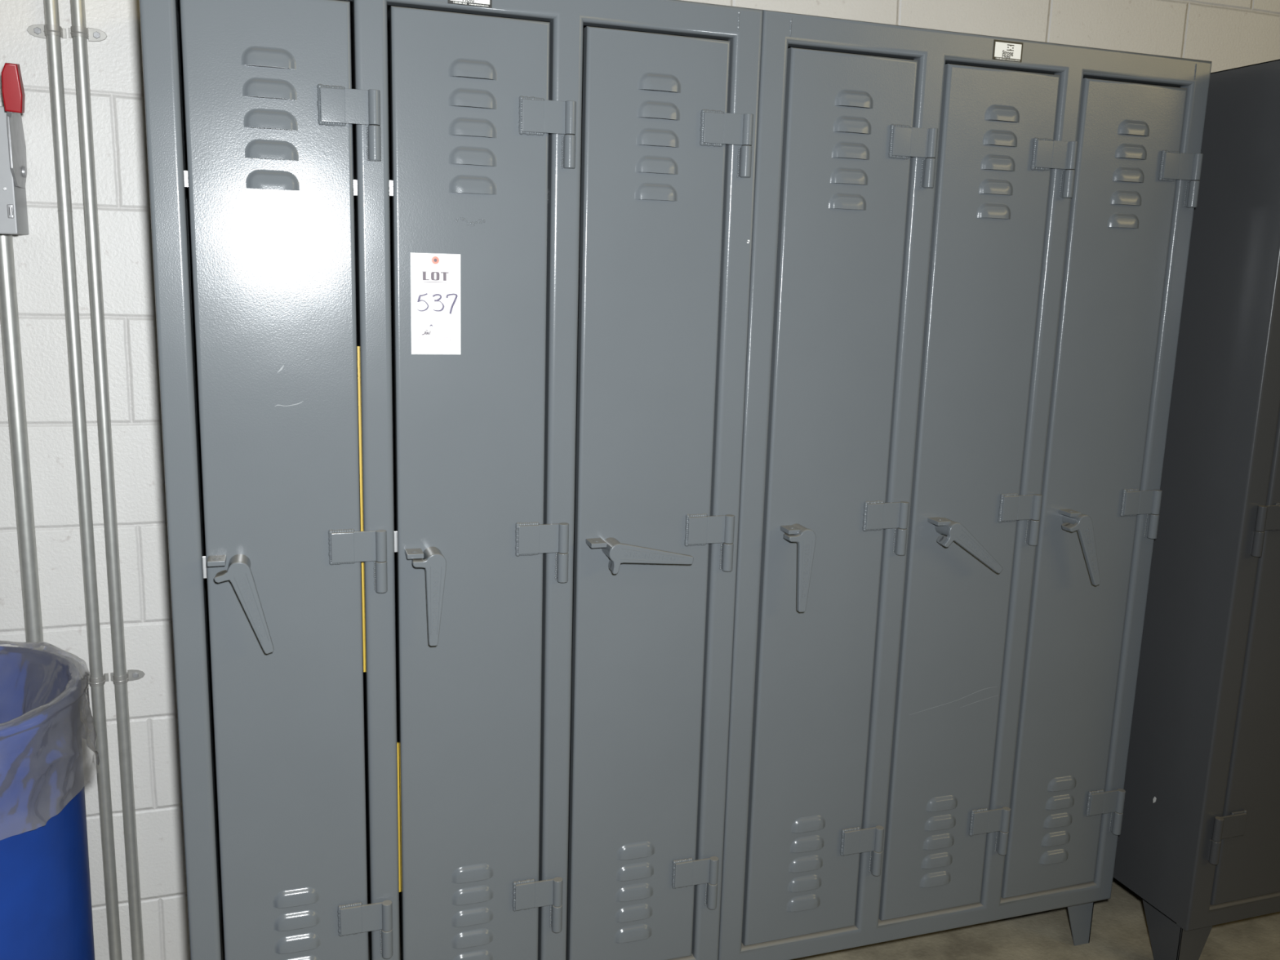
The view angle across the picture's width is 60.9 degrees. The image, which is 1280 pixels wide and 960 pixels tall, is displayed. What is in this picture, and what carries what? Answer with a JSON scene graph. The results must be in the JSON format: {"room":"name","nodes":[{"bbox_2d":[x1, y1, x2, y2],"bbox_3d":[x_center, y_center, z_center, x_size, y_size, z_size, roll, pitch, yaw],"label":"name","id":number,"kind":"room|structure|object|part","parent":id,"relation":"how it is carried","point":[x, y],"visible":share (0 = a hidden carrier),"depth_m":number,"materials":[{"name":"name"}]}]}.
{"room":"changing room","nodes":[
{"label":"changing room","id":0,"kind":"room"},
{"bbox_2d":[0,0,1279,959],"bbox_3d":[0.486,-0.758,2.561,7.400,3.525,0.200,-2,11,-19],"label":"wall","id":1,"kind":"structure","parent":0,"point":[1229,34],"depth_m":2.10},
{"bbox_2d":[0,62,28,235],"bbox_3d":[-1.165,-0.559,1.839,0.255,0.276,0.165,-2,11,-19],"label":"switch","id":2,"kind":"object","parent":1,"relation":"attached to","point":[13,162],"visible":1,"depth_m":1.85,"materials":[{"name":"silver metal"}]},
{"bbox_3d":[-1.075,-0.578,1.884,0.008,0.140,0.124,-2,11,-19],"label":"lever","id":3,"kind":"part","parent":2,"relation":"part of","materials":[{"name":"metal"}]},
{"bbox_2d":[0,234,44,650],"bbox_3d":[-1.160,0.306,2.086,0.029,1.516,0.029,-2,11,-19],"label":"conduit","id":4,"kind":"object","parent":1,"relation":"attached to","point":[9,314],"visible":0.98,"depth_m":2.00,"materials":[{"name":"grey metal"}]},
{"bbox_2d":[26,24,66,38],"bbox_3d":[-1.043,-0.788,1.909,0.062,0.023,0.027,-2,11,-19],"label":"strap","id":5,"kind":"object","parent":1,"relation":"attached to","point":[41,31],"visible":1,"depth_m":1.91,"materials":[{"name":"metal"}]},
{"bbox_2d":[43,0,122,959],"bbox_3d":[-1.046,-0.291,2.008,0.024,2.725,0.024,-2,11,-19],"label":"conduit","id":6,"kind":"object","parent":1,"relation":"attached to","point":[51,15],"visible":1,"depth_m":2.05,"materials":[{"name":"grey metal"}]},
{"bbox_2d":[68,26,106,41],"bbox_3d":[-0.980,-0.792,1.930,0.062,0.023,0.027,-2,11,-19],"label":"strap","id":7,"kind":"object","parent":1,"relation":"attached to","point":[92,34],"visible":1,"depth_m":1.94,"materials":[{"name":"metal"}]},
{"bbox_2d":[88,673,108,686],"bbox_3d":[-1.078,0.394,2.135,0.062,0.023,0.027,-2,11,-19],"label":"strap","id":8,"kind":"object","parent":1,"relation":"attached to","point":[99,682],"visible":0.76,"depth_m":2.13,"materials":[{"name":"metal"}]},
{"bbox_2d":[70,0,144,959],"bbox_3d":[-1.007,-0.292,2.022,0.023,2.725,0.023,-2,11,-19],"label":"conduit","id":9,"kind":"object","parent":1,"relation":"attached to","point":[80,50],"visible":1,"depth_m":2.06,"materials":[{"name":"grey metal"}]},
{"bbox_2d":[110,669,144,684],"bbox_3d":[-1.016,0.392,2.156,0.062,0.023,0.027,-2,11,-19],"label":"strap","id":10,"kind":"object","parent":1,"relation":"attached to","point":[132,674],"visible":1,"depth_m":2.16,"materials":[{"name":"metal"}]},
{"bbox_2d":[791,877,1279,959],"bbox_3d":[1.212,1.479,0.623,7.400,0.100,4.700,-2,11,-19],"label":"floor","id":11,"kind":"structure","parent":0,"point":[1119,931],"depth_m":2.51,"materials":[{"name":"concrete"}]},
{"bbox_2d":[0,645,94,959],"bbox_3d":[-1.070,0.728,1.650,0.447,0.845,0.447,-2,11,-19],"label":"trash can","id":12,"kind":"object","parent":11,"relation":"on","point":[46,908],"visible":0.99,"depth_m":1.57,"materials":[{"name":"blue plastic"}]},
{"bbox_2d":[0,640,99,765],"bbox_3d":[-1.064,0.515,1.612,0.482,0.439,0.484,-2,11,-19],"label":"liner","id":13,"kind":"object","parent":12,"relation":"in","point":[88,731],"visible":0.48,"depth_m":1.72,"materials":[{"name":"plastic"}]},
{"bbox_2d":[139,0,763,959],"bbox_3d":[-0.339,0.135,2.032,0.957,1.920,0.506,-2,11,-19],"label":"tall cabinet","id":14,"kind":"object","parent":11,"relation":"on","point":[547,544],"depth_m":1.80,"materials":[{"name":"grey metal"}]},
{"bbox_3d":[-0.619,0.195,1.704,0.083,0.152,0.052,-2,11,-19],"label":"handle","id":15,"kind":"part","parent":14,"relation":"part of","materials":[{"name":"grey metal"}]},
{"bbox_3d":[-0.569,0.122,1.745,0.235,1.691,0.022,-2,11,-19],"label":"door","id":16,"kind":"part","parent":14,"relation":"part of","materials":[{"name":"grey metal"}]},
{"bbox_3d":[-0.459,0.055,1.794,0.003,0.549,0.004,-2,11,-19],"label":"yellow strip","id":17,"kind":"part","parent":14,"relation":"part of","materials":[{"name":"yellow metal"}]},
{"bbox_3d":[-0.424,0.595,1.915,0.003,0.283,0.004,-2,11,-19],"label":"yellow strip","id":18,"kind":"part","parent":14,"relation":"part of","materials":[{"name":"yellow metal"}]},
{"bbox_3d":[-0.349,0.192,1.795,0.054,0.156,0.052,-2,11,-19],"label":"handle","id":19,"kind":"part","parent":14,"relation":"part of","materials":[{"name":"grey metal"}]},
{"bbox_2d":[410,252,460,354],"bbox_3d":[-0.325,-0.280,1.733,0.079,0.159,0.001,-2,11,-19],"label":"lot tag","id":20,"kind":"object","parent":14,"relation":"attached to","point":[435,278],"visible":1,"depth_m":1.73,"materials":[{"name":"white paper"}]},
{"bbox_3d":[-0.285,0.112,1.840,0.246,1.691,0.022,-2,11,-19],"label":"door","id":21,"kind":"part","parent":14,"relation":"part of","materials":[{"name":"grey metal"}]},
{"bbox_2d":[453,1,488,6],"bbox_3d":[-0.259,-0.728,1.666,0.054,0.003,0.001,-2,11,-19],"label":"label","id":22,"kind":"object","parent":14,"relation":"attached to","point":[455,3],"depth_m":1.67,"materials":[{"name":"white paper"}]},
{"bbox_3d":[0.013,0.129,1.907,0.155,0.053,0.052,-2,11,-19],"label":"handle","id":23,"kind":"part","parent":14,"relation":"part of","materials":[{"name":"grey metal"}]},
{"bbox_3d":[0.006,0.102,1.937,0.248,1.691,0.022,-2,11,-19],"label":"door","id":24,"kind":"part","parent":14,"relation":"part of","materials":[{"name":"grey metal"}]},
{"bbox_2d":[718,9,1212,959],"bbox_3d":[0.570,0.104,2.337,0.958,1.920,0.506,-2,11,-19],"label":"tall cabinet","id":25,"kind":"object","parent":11,"relation":"on","point":[970,254],"visible":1,"depth_m":2.11,"materials":[{"name":"grey metal"}]},
{"bbox_3d":[0.285,0.162,2.006,0.054,0.156,0.052,-2,11,-19],"label":"handle","id":26,"kind":"part","parent":25,"relation":"part of","materials":[{"name":"grey metal"}]},
{"bbox_3d":[0.347,0.090,2.052,0.248,1.691,0.022,-2,11,-19],"label":"door","id":27,"kind":"part","parent":25,"relation":"part of","materials":[{"name":"grey metal"}]},
{"bbox_3d":[0.638,0.128,2.120,0.138,0.106,0.052,-2,11,-19],"label":"handle","id":28,"kind":"part","parent":25,"relation":"part of","materials":[{"name":"grey metal"}]},
{"bbox_3d":[0.639,0.081,2.149,0.242,1.691,0.022,-2,11,-19],"label":"door","id":29,"kind":"part","parent":25,"relation":"part of","materials":[{"name":"grey metal"}]},
{"bbox_3d":[0.986,0.996,2.512,0.077,0.126,0.075,-2,11,-19],"label":"leg","id":30,"kind":"part","parent":25,"relation":"part of","materials":[{"name":"grey metal"}]},
{"bbox_3d":[0.888,0.139,2.208,0.090,0.149,0.052,-2,11,-19],"label":"handle","id":31,"kind":"part","parent":25,"relation":"part of","materials":[{"name":"grey metal"}]},
{"bbox_3d":[0.923,0.071,2.245,0.241,1.691,0.022,-2,11,-19],"label":"door","id":32,"kind":"part","parent":25,"relation":"part of","materials":[{"name":"grey metal"}]},
{"bbox_2d":[1113,58,1279,959],"bbox_3d":[1.544,0.084,2.605,0.922,1.914,0.630,-2,11,-19],"label":"storage cabinet","id":33,"kind":"object","parent":11,"relation":"on","point":[1198,842],"visible":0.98,"depth_m":2.27,"materials":[{"name":"grey metal"}]},
{"bbox_3d":[1.200,1.016,2.443,0.092,0.126,0.115,-2,11,-19],"label":"leg","id":34,"kind":"part","parent":33,"relation":"part of","materials":[{"name":"grey metal"}]},
{"bbox_3d":[1.635,0.075,2.333,0.922,1.790,0.030,-2,11,-19],"label":"frame","id":35,"kind":"part","parent":33,"relation":"part of","materials":[{"name":"grey metal"}]},
{"bbox_3d":[1.446,0.085,2.267,0.393,1.686,0.022,-2,11,-19],"label":"door","id":36,"kind":"part","parent":33,"relation":"part of","materials":[{"name":"grey metal"}]}
]}

